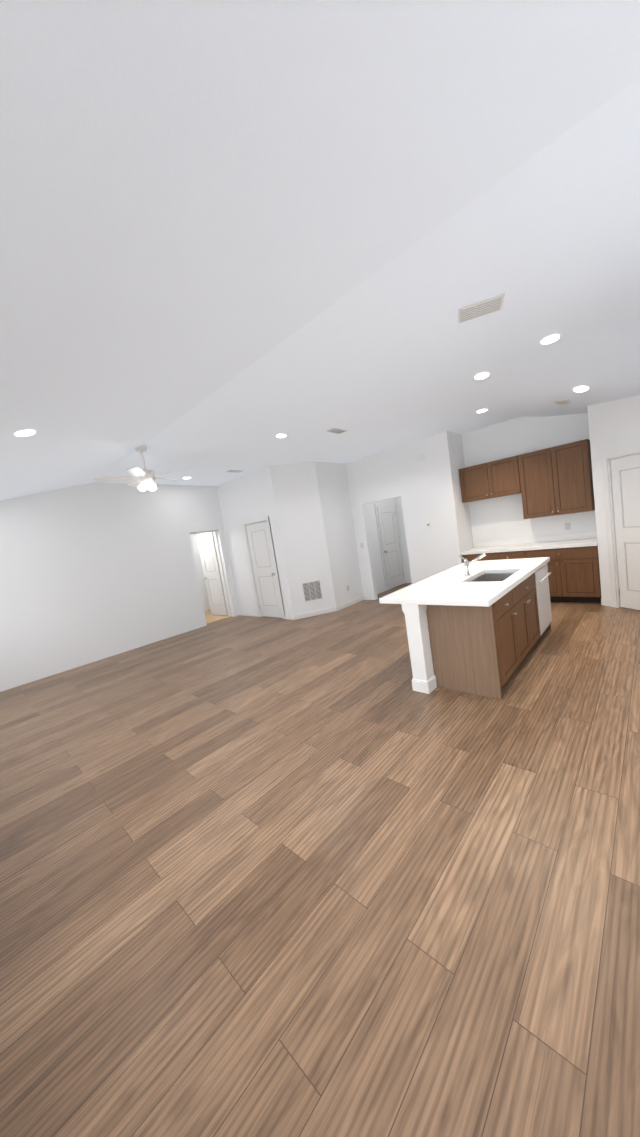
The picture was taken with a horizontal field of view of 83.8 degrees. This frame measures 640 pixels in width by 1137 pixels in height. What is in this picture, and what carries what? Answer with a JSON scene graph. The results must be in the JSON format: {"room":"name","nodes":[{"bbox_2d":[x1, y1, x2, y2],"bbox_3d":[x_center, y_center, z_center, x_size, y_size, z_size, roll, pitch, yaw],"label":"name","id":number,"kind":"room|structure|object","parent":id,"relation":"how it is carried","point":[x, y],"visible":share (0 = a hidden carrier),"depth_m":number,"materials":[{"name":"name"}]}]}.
{"room":"kitchen","nodes":[
{"label":"kitchen","id":0,"kind":"room"},
{"bbox_2d":[0,482,238,691],"bbox_3d":[-3.924,-0.100,6.394,0.110,3.350,5.380,-3,8,44],"label":"wall","id":1,"kind":"structure","parent":0,"point":[91,572],"depth_m":6.29,"materials":[{"name":"white paint"}]},
{"bbox_2d":[190,530,231,616],"bbox_3d":[-2.503,0.156,8.022,0.150,2.095,0.830,-3,8,44],"label":"door frame","id":2,"kind":"structure","parent":1,"relation":"attached to","point":[222,572],"depth_m":8.24,"materials":[{"name":"white wood"}]},
{"bbox_2d":[197,532,227,615],"bbox_3d":[-2.589,0.148,8.529,0.661,1.988,0.171,-3,8,44],"label":"hall door","id":3,"kind":"structure","parent":1,"relation":"in","point":[211,571],"depth_m":8.51,"materials":[{"name":"white wood"}]},
{"bbox_2d":[190,533,209,610],"bbox_3d":[-3.742,0.017,9.052,0.110,2.540,2.070,-3,8,44],"label":"wall","id":4,"kind":"structure","parent":0,"point":[199,570],"depth_m":9.53,"materials":[{"name":"white paint"}]},
{"bbox_2d":[217,466,293,614],"bbox_3d":[-1.451,-0.603,7.618,2.030,3.350,0.110,-3,8,44],"label":"wall","id":5,"kind":"structure","parent":0,"point":[250,496],"depth_m":7.56,"materials":[{"name":"white paint"}]},
{"bbox_2d":[241,516,284,618],"bbox_3d":[-1.147,0.003,7.480,0.920,2.095,0.150,-3,8,44],"label":"door frame","id":6,"kind":"structure","parent":5,"relation":"attached to","point":[254,521],"depth_m":7.52,"materials":[{"name":"white wood"}]},
{"bbox_2d":[246,521,282,617],"bbox_3d":[-1.155,0.043,7.473,0.752,1.996,0.172,-3,8,44],"label":"closet door","id":7,"kind":"structure","parent":5,"relation":"in","point":[263,567],"depth_m":7.46,"materials":[{"name":"white wood"}]},
{"bbox_2d":[239,595,611,619],"bbox_3d":[-0.074,1.174,4.305,8.450,0.097,6.920,-3,8,44],"label":"baseboard","id":8,"kind":"structure","parent":5,"relation":"attached to","point":[606,602],"depth_m":7.20,"materials":[{"name":"white wood"}]},
{"bbox_2d":[270,462,335,614],"bbox_3d":[-0.346,-0.713,7.037,0.885,3.350,0.110,-10,6,-14],"label":"wall","id":9,"kind":"structure","parent":0,"point":[300,515],"depth_m":6.98,"materials":[{"name":"white paint"}]},
{"bbox_2d":[301,579,322,602],"bbox_3d":[-0.150,0.446,7.091,0.400,0.410,0.019,-10,6,-14],"label":"air vent","id":10,"kind":"object","parent":9,"relation":"in","point":[312,590],"visible":1,"depth_m":7.09,"materials":[{"name":"white plastic"}]},
{"bbox_2d":[0,583,639,1136],"bbox_3d":[0.053,1.132,5.460,10.460,0.112,9.360,-3,8,44],"label":"floor","id":11,"kind":"structure","parent":0,"point":[328,875],"depth_m":1.65,"materials":[{"name":"brown wood"}]},
{"bbox_2d":[399,561,551,698],"bbox_3d":[1.896,0.528,3.914,0.810,0.850,2.312,-3,8,44],"label":"kitchen island","id":12,"kind":"object","parent":11,"relation":"on","point":[475,626],"depth_m":3.26,"materials":[{"name":"brown wood"}]},
{"bbox_2d":[379,581,514,604],"bbox_3d":[1.202,0.229,3.400,1.020,0.050,0.760,-3,8,44],"label":"island countertop","id":13,"kind":"structure","parent":12,"relation":"on","point":[423,592],"depth_m":3.27,"materials":[{"name":"white stone"}]},
{"bbox_2d":[423,569,534,584],"bbox_3d":[1.695,0.100,3.923,1.020,0.050,0.700,-3,8,44],"label":"island countertop","id":14,"kind":"structure","parent":12,"relation":"on","point":[452,574],"depth_m":3.97,"materials":[{"name":"white stone"}]},
{"bbox_2d":[458,553,486,576],"bbox_3d":[1.673,-0.044,3.915,0.306,0.242,0.069,-3,8,44],"label":"faucet","id":15,"kind":"object","parent":14,"relation":"on","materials":[{"name":"silver metal"}]},
{"bbox_2d":[471,573,510,580],"bbox_3d":[1.850,0.210,3.803,0.420,0.212,0.720,-3,8,44],"label":"sink","id":16,"kind":"object","parent":14,"relation":"in","point":[482,576],"depth_m":4.09,"materials":[{"name":"silver metal"}]},
{"bbox_2d":[443,557,549,572],"bbox_3d":[2.192,-0.029,4.449,1.020,0.050,0.770,-3,8,44],"label":"island countertop","id":17,"kind":"structure","parent":12,"relation":"on","point":[511,565],"depth_m":4.23,"materials":[{"name":"white stone"}]},
{"bbox_2d":[462,555,488,562],"bbox_3d":[2.983,0.112,6.386,0.562,0.850,0.604,-3,8,44],"label":"base cabinet","id":18,"kind":"object","parent":11,"relation":"on","point":[469,557],"depth_m":6.21,"materials":[{"name":"brown wood"}]},
{"bbox_2d":[485,551,520,559],"bbox_3d":[3.319,0.093,6.065,0.617,0.850,0.604,-3,8,44],"label":"base cabinet","id":19,"kind":"object","parent":11,"relation":"on","point":[497,555],"depth_m":5.86,"materials":[{"name":"brown wood"}]},
{"bbox_2d":[517,543,601,602],"bbox_3d":[3.805,0.065,5.600,0.977,0.850,0.604,-3,8,44],"label":"base cabinet","id":20,"kind":"object","parent":11,"relation":"on","point":[573,568],"depth_m":5.27,"materials":[{"name":"brown wood"}]},
{"bbox_2d":[461,539,596,554],"bbox_3d":[3.397,-0.357,5.873,1.908,0.050,0.616,-3,8,44],"label":"countertop","id":21,"kind":"structure","parent":20,"relation":"on","point":[560,542],"depth_m":5.66,"materials":[{"name":"white stone"}]},
{"bbox_2d":[0,0,639,500],"bbox_3d":[0.209,-1.631,4.767,8.670,0.763,9.170,-3,8,44],"label":"ceiling","id":22,"kind":"structure","parent":0,"point":[238,234],"depth_m":1.57,"materials":[{"name":"white paint"}]},
{"bbox_2d":[15,430,35,435],"bbox_3d":[-2.436,-1.118,2.950,0.144,0.037,0.141,-3,8,44],"label":"recessed light","id":23,"kind":"object","parent":22,"relation":"in","point":[26,433],"visible":0.98,"depth_m":2.93,"materials":[{"name":"white plastic"}]},
{"bbox_2d":[93,445,189,490],"bbox_3d":[-2.368,-1.330,4.795,1.137,0.583,1.175,-3,8,44],"label":"ceiling fan","id":24,"kind":"object","parent":22,"relation":"hanging from","point":[145,480],"visible":1,"depth_m":4.69,"materials":[{"name":"white plastic"}]},
{"bbox_2d":[226,470,242,472],"bbox_3d":[-1.621,-1.853,6.797,0.150,0.023,0.300,-3,8,44],"label":"ceiling vent","id":25,"kind":"object","parent":22,"relation":"in","point":[237,471],"visible":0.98,"depth_m":6.77,"materials":[{"name":"white plastic"}]},
{"bbox_2d":[277,434,285,437],"bbox_3d":[-0.540,-1.860,5.007,0.144,0.017,0.144,-3,8,44],"label":"recessed light","id":26,"kind":"object","parent":22,"relation":"in","point":[281,435],"visible":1,"depth_m":4.99,"materials":[{"name":"white plastic"}]},
{"bbox_2d":[326,428,345,433],"bbox_3d":[0.236,-1.965,5.103,0.150,0.023,0.300,-3,8,44],"label":"ceiling vent","id":27,"kind":"object","parent":22,"relation":"in","point":[336,430],"visible":1,"depth_m":5.07,"materials":[{"name":"white plastic"}]},
{"bbox_2d":[459,293,504,322],"bbox_3d":[1.183,-1.907,2.624,0.300,0.023,0.200,-6,6,22],"label":"ceiling vent","id":28,"kind":"object","parent":22,"relation":"in","point":[481,308],"visible":1,"depth_m":2.61,"materials":[{"name":"white plastic"}]},
{"bbox_2d":[475,372,488,379],"bbox_3d":[1.736,-2.058,3.819,0.144,0.022,0.144,-3,8,44],"label":"recessed light","id":29,"kind":"object","parent":22,"relation":"in","point":[481,376],"visible":0.98,"depth_m":3.80,"materials":[{"name":"white plastic"}]},
{"bbox_2d":[541,335,559,343],"bbox_3d":[2.078,-2.060,3.213,0.144,0.017,0.144,-3,8,44],"label":"recessed light","id":30,"kind":"object","parent":22,"relation":"in","point":[550,339],"visible":0.98,"depth_m":3.20,"materials":[{"name":"white plastic"}]},
{"bbox_2d":[553,399,570,404],"bbox_3d":[3.103,-2.128,4.565,0.148,0.040,0.300,-3,8,44],"label":"ceiling vent","id":31,"kind":"object","parent":22,"relation":"in","point":[562,402],"visible":1,"depth_m":4.54,"materials":[{"name":"white plastic"}]},
{"bbox_2d":[574,386,588,391],"bbox_3d":[2.948,-2.023,4.026,0.141,0.044,0.142,-3,8,44],"label":"recessed light","id":32,"kind":"object","parent":22,"relation":"in","point":[581,389],"visible":1,"depth_m":4.01,"materials":[{"name":"white plastic"}]},
{"bbox_2d":[314,461,394,605],"bbox_3d":[0.976,-1.024,8.109,0.110,3.350,2.740,-3,8,44],"label":"wall","id":33,"kind":"structure","parent":0,"point":[338,521],"depth_m":7.49,"materials":[{"name":"white paint"}]},
{"bbox_2d":[374,502,404,590],"bbox_3d":[1.734,-0.570,8.777,0.016,2.095,0.890,-3,8,44],"label":"door frame","id":34,"kind":"structure","parent":33,"relation":"attached to","point":[377,520],"depth_m":8.52,"materials":[{"name":"white wood"}]},
{"bbox_2d":[377,505,403,589],"bbox_3d":[1.771,-0.541,8.753,0.096,2.008,0.758,-3,8,44],"label":"room door","id":35,"kind":"structure","parent":33,"relation":"in","point":[390,546],"depth_m":8.75,"materials":[{"name":"white wood"}]},
{"bbox_2d":[345,433,454,599],"bbox_3d":[1.542,-1.006,7.070,2.140,3.350,0.110,-3,8,44],"label":"wall","id":36,"kind":"structure","parent":0,"point":[419,488],"depth_m":6.78,"materials":[{"name":"white paint"}]},
{"bbox_2d":[415,454,424,461],"bbox_3d":[1.812,-2.009,6.471,0.160,0.100,0.030,-3,8,44],"label":"door chime","id":37,"kind":"object","parent":36,"relation":"attached to","point":[419,457],"visible":0.86,"depth_m":6.46,"materials":[{"name":"white plastic"}]},
{"bbox_2d":[394,497,411,582],"bbox_3d":[2.807,-1.003,8.392,2.360,2.700,0.110,-3,8,44],"label":"wall","id":38,"kind":"structure","parent":0,"point":[398,505],"depth_m":9.05,"materials":[{"name":"white paint"}]},
{"bbox_2d":[440,431,473,565],"bbox_3d":[2.573,-1.110,6.526,0.110,3.350,0.760,-3,8,44],"label":"wall","id":39,"kind":"structure","parent":0,"point":[453,460],"depth_m":6.31,"materials":[{"name":"white paint"}]},
{"bbox_2d":[461,413,596,541],"bbox_3d":[3.861,-1.228,5.736,2.850,3.350,0.110,-3,8,44],"label":"wall","id":40,"kind":"structure","parent":0,"point":[498,518],"depth_m":6.07,"materials":[{"name":"white paint"}]},
{"bbox_2d":[459,455,522,502],"bbox_3d":[2.973,-1.529,6.189,0.955,0.600,0.324,-3,8,44],"label":"upper cabinet","id":41,"kind":"object","parent":40,"relation":"attached to","point":[498,478],"depth_m":6.04,"materials":[{"name":"brown wood"}]},
{"bbox_2d":[473,531,596,546],"bbox_3d":[3.587,-0.483,6.079,1.908,0.100,0.020,-3,8,44],"label":"backsplash","id":42,"kind":"structure","parent":40,"relation":"attached to","point":[584,535],"depth_m":5.96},
{"bbox_2d":[519,439,594,518],"bbox_3d":[3.653,-1.354,5.590,0.969,1.030,0.324,-3,8,44],"label":"upper cabinet","id":43,"kind":"object","parent":40,"relation":"attached to","point":[555,480],"depth_m":5.42,"materials":[{"name":"brown wood"}]},
{"bbox_2d":[565,522,570,529],"bbox_3d":[3.959,-0.675,5.697,0.075,0.115,0.008,-3,8,44],"label":"outlet","id":44,"kind":"object","parent":40,"relation":"attached to","point":[567,526],"visible":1,"depth_m":5.69,"materials":[{"name":"white plastic"}]},
{"bbox_2d":[587,395,639,599],"bbox_3d":[3.905,-1.104,4.439,0.110,3.350,0.992,-10,6,-9],"label":"wall","id":45,"kind":"structure","parent":0,"point":[614,425],"depth_m":4.68,"materials":[{"name":"white paint"}]},
{"bbox_2d":[601,445,639,607],"bbox_3d":[4.010,-0.469,4.459,0.150,2.065,0.760,-10,6,-9],"label":"door frame","id":46,"kind":"structure","parent":45,"relation":"attached to","point":[610,524],"depth_m":4.75,"materials":[{"name":"white wood"}]},
{"bbox_2d":[610,453,639,609],"bbox_3d":[3.989,-0.427,4.456,0.496,1.966,0.401,-3,8,44],"label":"pantry door","id":47,"kind":"structure","parent":45,"relation":"in","point":[625,475],"depth_m":4.59,"materials":[{"name":"white wood"}]}
]}

